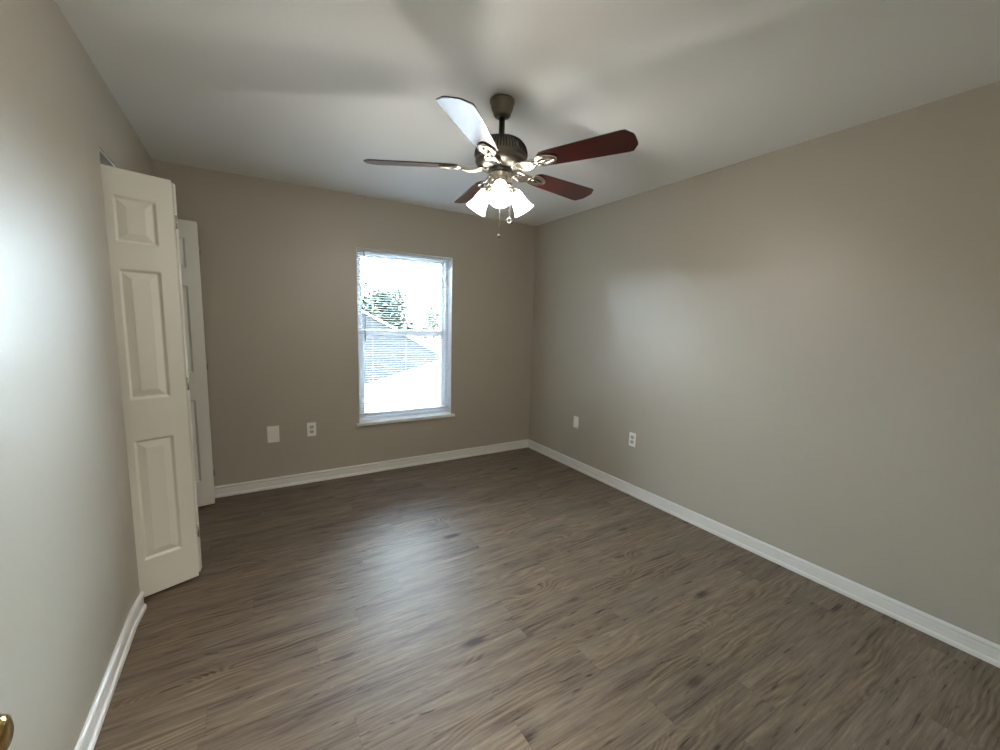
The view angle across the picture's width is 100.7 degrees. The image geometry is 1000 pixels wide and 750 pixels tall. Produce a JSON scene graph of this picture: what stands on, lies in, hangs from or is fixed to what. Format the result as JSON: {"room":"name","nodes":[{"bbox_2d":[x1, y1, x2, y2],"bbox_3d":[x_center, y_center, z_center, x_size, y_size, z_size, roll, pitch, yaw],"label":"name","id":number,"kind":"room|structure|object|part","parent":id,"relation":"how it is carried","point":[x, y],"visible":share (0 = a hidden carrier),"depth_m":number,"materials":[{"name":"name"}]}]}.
{"room":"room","nodes":[
{"label":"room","id":0,"kind":"room"},
{"bbox_2d":[0,0,152,749],"bbox_3d":[-1.035,0.080,0.638,0.126,2.440,5.400,-3,8,-31],"label":"wall","id":1,"kind":"structure","parent":0,"point":[69,581],"depth_m":1.27,"materials":[{"name":"beige paint"}]},
{"bbox_2d":[99,148,116,167],"bbox_3d":[-2.046,-1.031,2.213,0.109,0.012,1.218,-3,8,-31],"label":"trim","id":2,"kind":"structure","parent":1,"relation":"attached to","point":[104,159],"depth_m":1.89,"materials":[{"name":"white paint"}]},
{"bbox_2d":[74,591,146,749],"bbox_3d":[-1.059,1.230,0.908,0.030,0.089,2.546,-3,8,-31],"label":"baseboard","id":3,"kind":"structure","parent":1,"relation":"attached to","point":[90,732],"depth_m":1.54,"materials":[{"name":"white paint"}]},
{"bbox_3d":[-2.046,-1.013,2.216,0.024,0.024,1.210,-3,8,-31],"label":"closet track","id":4,"kind":"object","parent":1,"relation":"attached to","visible":0},
{"bbox_2d":[101,164,201,596],"bbox_3d":[-1.712,0.059,2.031,0.293,2.065,0.217,-3,8,-31],"label":"door","id":5,"kind":"structure","parent":4,"relation":"hanging from","point":[140,209],"depth_m":2.00,"materials":[{"name":"white paint"}]},
{"bbox_2d":[178,219,214,506],"bbox_3d":[-2.229,-0.062,2.890,0.307,2.065,0.128,-3,8,-31],"label":"door","id":6,"kind":"structure","parent":4,"relation":"hanging from","point":[187,230],"depth_m":2.92,"materials":[{"name":"white paint"}]},
{"bbox_2d":[152,160,535,485],"bbox_3d":[-1.347,-0.312,3.670,4.117,2.440,0.160,-3,8,-31],"label":"wall","id":7,"kind":"structure","parent":0,"point":[278,269],"depth_m":3.48,"materials":[{"name":"beige paint"}]},
{"bbox_2d":[267,426,279,442],"bbox_3d":[-1.849,0.483,3.379,0.086,0.136,0.006,-3,8,-31],"label":"blank wall plate","id":8,"kind":"object","parent":7,"relation":"attached to","point":[272,431],"visible":1,"depth_m":3.38,"materials":[{"name":"white plastic"}]},
{"bbox_2d":[307,422,315,435],"bbox_3d":[-1.602,0.462,3.525,0.070,0.118,0.008,-3,8,-31],"label":"wall outlet","id":9,"kind":"object","parent":7,"relation":"attached to","point":[311,427],"visible":1,"depth_m":3.52,"materials":[{"name":"white plastic"}]},
{"bbox_2d":[214,439,527,497],"bbox_3d":[-1.038,0.850,3.917,3.197,0.089,0.018,-3,8,-31],"label":"baseboard","id":10,"kind":"structure","parent":7,"relation":"attached to","point":[309,477],"depth_m":3.75,"materials":[{"name":"white paint"}]},
{"bbox_2d":[356,247,454,426],"bbox_3d":[-0.894,-0.345,3.918,0.959,1.560,0.190,-3,8,-31],"label":"window","id":11,"kind":"structure","parent":7,"relation":"in","point":[445,374],"depth_m":4.03,"materials":[{"name":"white plastic"}]},
{"bbox_3d":[-0.922,-0.737,3.932,0.831,0.720,0.026,-3,8,-31],"label":"sash","id":12,"kind":"part","parent":11,"relation":"part of","materials":[{"name":"glass"}]},
{"bbox_3d":[-0.924,-0.030,3.996,0.831,0.802,0.026,-3,8,-31],"label":"sash","id":13,"kind":"part","parent":11,"relation":"part of","materials":[{"name":"white plastic"}]},
{"bbox_2d":[357,248,449,414],"bbox_3d":[-0.883,-0.384,3.897,0.879,1.474,0.045,-3,8,-31],"label":"window blind","id":14,"kind":"object","parent":11,"relation":"attached to","point":[358,249],"visible":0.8,"depth_m":3.86,"materials":[{"name":"grey plastic"}]},
{"bbox_3d":[-0.904,0.339,3.994,0.875,0.016,0.026,-3,8,-31],"label":"rail","id":15,"kind":"part","parent":14,"relation":"part of","materials":[{"name":"grey plastic"}]},
{"bbox_3d":[-0.887,-0.377,3.904,0.001,1.442,0.028,-3,8,-31],"label":"ladder cord","id":16,"kind":"part","parent":14,"relation":"part of","materials":[{"name":"white fabric"}]},
{"bbox_3d":[-0.893,0.419,3.982,0.959,0.028,0.114,-3,8,-31],"label":"sill","id":17,"kind":"part","parent":11,"relation":"part of","materials":[{"name":"white paint"}]},
{"bbox_2d":[55,0,999,225],"bbox_3d":[0.077,-1.257,1.220,4.117,0.120,5.560,-3,8,-31],"label":"ceiling","id":18,"kind":"structure","parent":0,"point":[298,92],"depth_m":1.75,"materials":[{"name":"white paint"}]},
{"bbox_2d":[363,94,637,237],"bbox_3d":[0.017,-0.979,2.018,1.215,0.634,1.221,-3,8,-31],"label":"ceiling fan","id":19,"kind":"object","parent":18,"relation":"hanging from","point":[503,156],"visible":1,"depth_m":1.89,"materials":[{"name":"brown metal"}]},
{"bbox_3d":[-0.418,-0.998,1.958,0.435,0.006,0.142,1,19,-3],"label":"blade","id":20,"kind":"part","parent":19,"relation":"part of","materials":[{"name":"brown wood"}]},
{"bbox_3d":[-0.105,-0.942,1.576,0.142,0.006,0.435,16,10,13],"label":"blade","id":21,"kind":"part","parent":19,"relation":"part of","materials":[{"name":"brown wood"}]},
{"bbox_3d":[-0.148,-1.044,2.372,0.142,0.006,0.435,-14,12,-19],"label":"blade","id":22,"kind":"part","parent":19,"relation":"part of","materials":[{"name":"brown wood"}]},
{"bbox_3d":[-0.112,-0.854,2.057,0.107,0.129,0.121,-3,8,-31],"label":"lamp shade","id":23,"kind":"part","parent":19,"relation":"part of","materials":[{"name":"white glass"}]},
{"bbox_3d":[-0.064,-0.898,2.027,0.057,0.052,0.071,-3,8,-31],"label":"light arm","id":24,"kind":"part","parent":19,"relation":"part of","materials":[{"name":"silver metal"}]},
{"bbox_3d":[-0.004,-0.829,1.875,0.108,0.129,0.120,-3,8,-31],"label":"lamp shade","id":25,"kind":"part","parent":19,"relation":"part of","materials":[{"name":"white glass"}]},
{"bbox_3d":[-0.001,-0.841,1.888,0.051,0.067,0.059,-3,8,-31],"label":"bulb","id":26,"kind":"part","parent":19,"relation":"part of","materials":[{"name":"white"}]},
{"bbox_3d":[0.062,-0.895,2.029,0.074,0.052,0.054,-3,8,-31],"label":"light arm","id":27,"kind":"part","parent":19,"relation":"part of","materials":[{"name":"silver metal"}]},
{"bbox_3d":[0.105,-0.849,2.060,0.125,0.129,0.108,-3,8,-31],"label":"lamp shade","id":28,"kind":"part","parent":19,"relation":"part of","materials":[{"name":"white glass"}]},
{"bbox_3d":[0.332,-1.016,2.247,0.435,0.006,0.142,-4,-3,-39],"label":"blade","id":29,"kind":"part","parent":19,"relation":"part of","materials":[{"name":"brown wood"}]},
{"bbox_3d":[0.359,-0.953,1.755,0.435,0.006,0.142,6,-3,32],"label":"blade","id":30,"kind":"part","parent":19,"relation":"part of","materials":[{"name":"brown wood"}]},
{"bbox_2d":[94,447,999,749],"bbox_3d":[0.015,1.282,1.541,4.117,0.120,5.560,-3,8,-31],"label":"floor","id":31,"kind":"structure","parent":0,"point":[517,599],"depth_m":1.85,"materials":[{"name":"plastic"}]},
{"bbox_2d":[529,81,999,644],"bbox_3d":[1.799,-0.066,2.341,0.120,2.440,5.400,-3,8,-31],"label":"wall","id":32,"kind":"structure","parent":0,"point":[798,345],"depth_m":2.29,"materials":[{"name":"beige paint"}]},
{"bbox_2d":[573,416,578,428],"bbox_3d":[0.738,0.458,4.028,0.006,0.116,0.068,-3,8,-31],"label":"blank wall plate","id":33,"kind":"object","parent":32,"relation":"attached to","point":[576,419],"visible":1,"depth_m":4.03,"materials":[{"name":"white plastic"}]},
{"bbox_2d":[629,432,635,446],"bbox_3d":[1.097,0.535,3.435,0.008,0.116,0.068,-3,8,-31],"label":"wall outlet","id":34,"kind":"object","parent":32,"relation":"attached to","point":[632,436],"visible":1,"depth_m":3.43,"materials":[{"name":"white plastic"}]},
{"bbox_2d":[528,439,999,667],"bbox_3d":[1.316,1.011,3.101,0.018,0.089,3.870,-3,8,-31],"label":"baseboard","id":35,"kind":"structure","parent":32,"relation":"attached to","point":[988,651],"depth_m":2.34,"materials":[{"name":"white paint"}]},
{"label":"outside","id":36,"kind":"structure","parent":0,"visible":0},
{"bbox_2d":[436,336,439,354],"bbox_3d":[-25.890,-5.109,70.793,150.000,0.300,139.500,-3,8,-31],"label":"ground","id":37,"kind":"structure","parent":36,"point":[437,342],"depth_m":76.58,"materials":[{"name":"white"}]},
{"bbox_2d":[361,276,415,337],"bbox_3d":[-8.176,-3.146,28.714,4.619,7.258,4.456,-3,8,-31],"label":"tree","id":38,"kind":"object","parent":37,"relation":"on","point":[383,310],"visible":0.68,"depth_m":27.68,"materials":[{"name":"green plant"}]},
{"bbox_2d":[365,360,439,410],"bbox_3d":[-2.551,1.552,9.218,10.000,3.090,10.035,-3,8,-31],"label":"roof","id":39,"kind":"structure","parent":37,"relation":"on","point":[434,368],"depth_m":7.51,"materials":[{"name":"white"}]},
{"bbox_2d":[362,310,439,382],"bbox_3d":[-4.627,-0.797,9.429,6.933,2.827,10.613,0,7,-8],"label":"gable roof","id":40,"kind":"structure","parent":39,"relation":"on","point":[430,355],"depth_m":11.17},
{"bbox_2d":[396,323,435,352],"bbox_3d":[-16.565,-4.265,45.636,17.000,4.800,11.000,-4,9,-39],"label":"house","id":41,"kind":"structure","parent":37,"relation":"on","point":[427,342],"depth_m":46.13,"materials":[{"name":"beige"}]},
{"bbox_2d":[415,301,439,351],"bbox_3d":[-5.917,-3.271,35.181,3.384,5.993,3.451,-3,8,-31],"label":"tree","id":42,"kind":"object","parent":37,"relation":"on","point":[428,324],"visible":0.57,"depth_m":34.75,"materials":[{"name":"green plant"}]},
{"bbox_3d":[1.012,0.154,0.446,3.197,2.440,0.115,-3,8,-31],"label":"wall","id":43,"kind":"structure","parent":0,"visible":0},
{"bbox_2d":[0,714,13,749],"bbox_3d":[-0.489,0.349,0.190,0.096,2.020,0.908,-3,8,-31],"label":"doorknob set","id":44,"kind":"structure","parent":43,"relation":"in","point":[6,721],"depth_m":0.53,"materials":[{"name":"gold metal"}]}
]}

